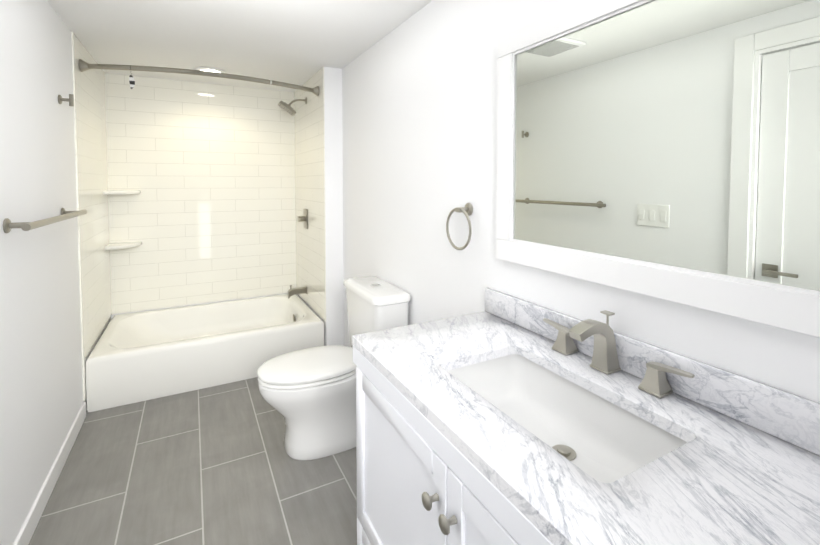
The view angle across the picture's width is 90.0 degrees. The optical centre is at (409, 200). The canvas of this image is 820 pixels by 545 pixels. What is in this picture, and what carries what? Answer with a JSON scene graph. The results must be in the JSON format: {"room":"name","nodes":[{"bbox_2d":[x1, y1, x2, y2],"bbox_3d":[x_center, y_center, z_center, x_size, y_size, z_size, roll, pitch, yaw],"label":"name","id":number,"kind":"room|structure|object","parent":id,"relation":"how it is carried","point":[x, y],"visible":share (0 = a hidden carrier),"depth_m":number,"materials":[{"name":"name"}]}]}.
{"room":"bathroom","nodes":[
{"label":"bathroom","id":0,"kind":"room"},
{"bbox_2d":[0,0,110,544],"bbox_3d":[-1.369,0.207,1.202,0.120,2.245,4.816,-1,3,-28],"label":"wall","id":1,"kind":"structure","parent":0,"point":[41,390],"depth_m":1.73,"materials":[{"name":"white paint"}]},
{"bbox_2d":[3,208,86,232],"bbox_3d":[-1.560,0.078,1.784,0.094,0.054,0.880,-1,3,-28],"label":"towel bar","id":2,"kind":"object","parent":1,"relation":"attached to","point":[8,225],"visible":1,"depth_m":1.52,"materials":[{"name":"silver metal"}]},
{"bbox_2d":[13,402,85,544],"bbox_3d":[-1.490,1.269,1.612,0.013,0.090,1.849,-1,3,-28],"label":"baseboard","id":3,"kind":"structure","parent":1,"relation":"attached to","point":[28,528],"depth_m":1.78,"materials":[{"name":"white paint"}]},
{"bbox_2d":[58,94,73,105],"bbox_3d":[-1.764,-0.515,2.105,0.058,0.060,0.048,-1,3,-28],"label":"robe hook","id":4,"kind":"object","parent":1,"relation":"attached to","point":[70,100],"visible":1,"depth_m":2.10,"materials":[{"name":"silver metal"}]},
{"bbox_2d":[71,32,111,400],"bbox_3d":[-2.159,0.095,2.815,0.008,2.150,0.980,-1,3,-28],"label":"wall tile","id":5,"kind":"structure","parent":1,"relation":"attached to","point":[90,130],"depth_m":2.68,"materials":[{"name":"white tile"}]},
{"bbox_2d":[79,59,318,95],"bbox_3d":[-1.320,-0.826,2.762,1.454,0.076,0.214,-1,3,-28],"label":"shower rod","id":6,"kind":"object","parent":5,"relation":"attached to","point":[84,66],"visible":1,"depth_m":2.61,"materials":[{"name":"silver metal"}]},
{"bbox_2d":[129,65,134,88],"bbox_3d":[-1.718,-0.761,2.533,0.029,0.146,0.035,-1,3,-28],"label":"tag","id":7,"kind":"object","parent":6,"relation":"hanging from","point":[132,81],"visible":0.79,"depth_m":2.53,"materials":[{"name":"grey"}]},
{"bbox_2d":[28,377,356,544],"bbox_3d":[-0.549,1.351,1.686,1.980,0.080,4.816,-1,3,-28],"label":"floor","id":8,"kind":"structure","parent":0,"point":[216,465],"depth_m":1.90,"materials":[{"name":"tile"}]},
{"bbox_2d":[86,294,323,411],"bbox_3d":[-1.520,1.085,3.214,1.453,0.330,0.943,-1,3,-28],"label":"bathtub","id":9,"kind":"object","parent":8,"relation":"on","point":[136,357],"visible":0.94,"depth_m":2.87,"materials":[{"name":"white ceramic"}]},
{"bbox_2d":[257,276,410,459],"bbox_3d":[-0.431,0.886,2.218,0.746,0.807,0.518,-1,3,-28],"label":"toilet","id":10,"kind":"object","parent":8,"relation":"on","point":[309,394],"visible":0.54,"depth_m":2.09,"materials":[{"name":"white ceramic"}]},
{"bbox_2d":[352,287,819,544],"bbox_3d":[0.321,0.822,0.967,0.598,1.035,1.181,-1,3,-28],"label":"bathroom vanity","id":11,"kind":"object","parent":8,"relation":"on","point":[504,419],"visible":1,"depth_m":0.90,"materials":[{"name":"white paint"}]},
{"bbox_2d":[448,354,687,482],"bbox_3d":[0.327,0.558,0.982,0.345,0.136,0.578,-1,3,-28],"label":"sink","id":12,"kind":"object","parent":11,"relation":"in","point":[605,437],"depth_m":1.07,"materials":[{"name":"white ceramic"}]},
{"bbox_2d":[543,310,694,397],"bbox_3d":[0.483,0.377,1.077,0.151,0.154,0.436,-1,3,-28],"label":"faucet","id":13,"kind":"object","parent":11,"relation":"on","point":[618,365],"depth_m":1.06,"materials":[{"name":"silver metal"}]},
{"bbox_2d":[111,293,287,317],"bbox_3d":[-1.773,0.109,3.651,1.474,2.245,0.112,-1,3,-28],"label":"wall","id":14,"kind":"structure","parent":0,"point":[112,315],"depth_m":3.56,"materials":[{"name":"white tile"}]},
{"bbox_2d":[105,73,295,313],"bbox_3d":[-1.745,-0.056,3.591,1.474,1.912,0.008,-1,3,-28],"label":"wall tile","id":15,"kind":"structure","parent":14,"relation":"attached to","point":[207,214],"depth_m":3.54,"materials":[{"name":"white tile"}]},
{"bbox_2d":[47,0,431,91],"bbox_3d":[-0.549,-0.972,1.593,1.980,0.080,4.816,-1,3,-28],"label":"ceiling","id":16,"kind":"structure","parent":0,"point":[299,42],"depth_m":2.37,"materials":[{"name":"white paint"}]},
{"bbox_2d":[195,67,225,72],"bbox_3d":[-1.527,-0.987,3.136,0.214,0.010,0.214,-1,3,-28],"label":"recessed light","id":17,"kind":"object","parent":16,"relation":"in","point":[211,69],"visible":0.52,"depth_m":3.08,"materials":[{"name":"white paint"}]},
{"bbox_2d":[297,67,343,345],"bbox_3d":[-0.721,0.109,3.654,0.386,2.245,1.096,-1,3,-28],"label":"wall","id":18,"kind":"structure","parent":0,"point":[334,329],"depth_m":3.11,"materials":[{"name":"white paint"}]},
{"bbox_2d":[294,66,325,321],"bbox_3d":[-0.867,-0.052,3.502,0.008,1.912,0.974,-1,3,-28],"label":"wall tile","id":19,"kind":"structure","parent":18,"relation":"attached to","point":[309,120],"depth_m":3.39,"materials":[{"name":"white tile"}]},
{"bbox_2d":[278,97,306,115],"bbox_3d":[-0.985,-0.796,3.440,0.228,0.161,0.100,-1,3,-28],"label":"shower head","id":20,"kind":"object","parent":19,"relation":"attached to","point":[288,108],"visible":1,"depth_m":3.41},
{"bbox_2d":[288,285,306,298],"bbox_3d":[-0.982,0.790,3.575,0.157,0.113,0.068,-1,3,-28],"label":"tub spout","id":21,"kind":"object","parent":19,"relation":"attached to","point":[294,291],"visible":0.98,"depth_m":3.55,"materials":[{"name":"silver metal"}]},
{"bbox_2d":[297,209,307,228],"bbox_3d":[-0.929,0.162,3.541,0.071,0.170,0.147,-1,3,-28],"label":"shower valve","id":22,"kind":"object","parent":19,"relation":"attached to","point":[304,218],"visible":0.98,"depth_m":3.53,"materials":[{"name":"silver metal"}]},
{"bbox_2d":[342,0,819,402],"bbox_3d":[0.415,0.194,1.533,0.120,2.245,3.720,-1,3,-28],"label":"wall","id":23,"kind":"structure","parent":0,"point":[419,109],"depth_m":1.81,"materials":[{"name":"white paint"}]},
{"bbox_2d":[446,203,472,249],"bbox_3d":[0.216,0.109,1.711,0.057,0.197,0.178,-1,3,-28],"label":"towel ring","id":24,"kind":"object","parent":23,"relation":"attached to","point":[467,210],"visible":1,"depth_m":1.69,"materials":[{"name":"silver metal"}]},
{"bbox_2d":[496,0,819,337],"bbox_3d":[0.570,-0.170,1.071,0.025,0.811,1.015,-1,3,-28],"label":"mirror","id":25,"kind":"object","parent":23,"relation":"attached to","point":[668,150],"visible":0.98,"depth_m":0.97,"materials":[{"name":"mirror"}]}
]}

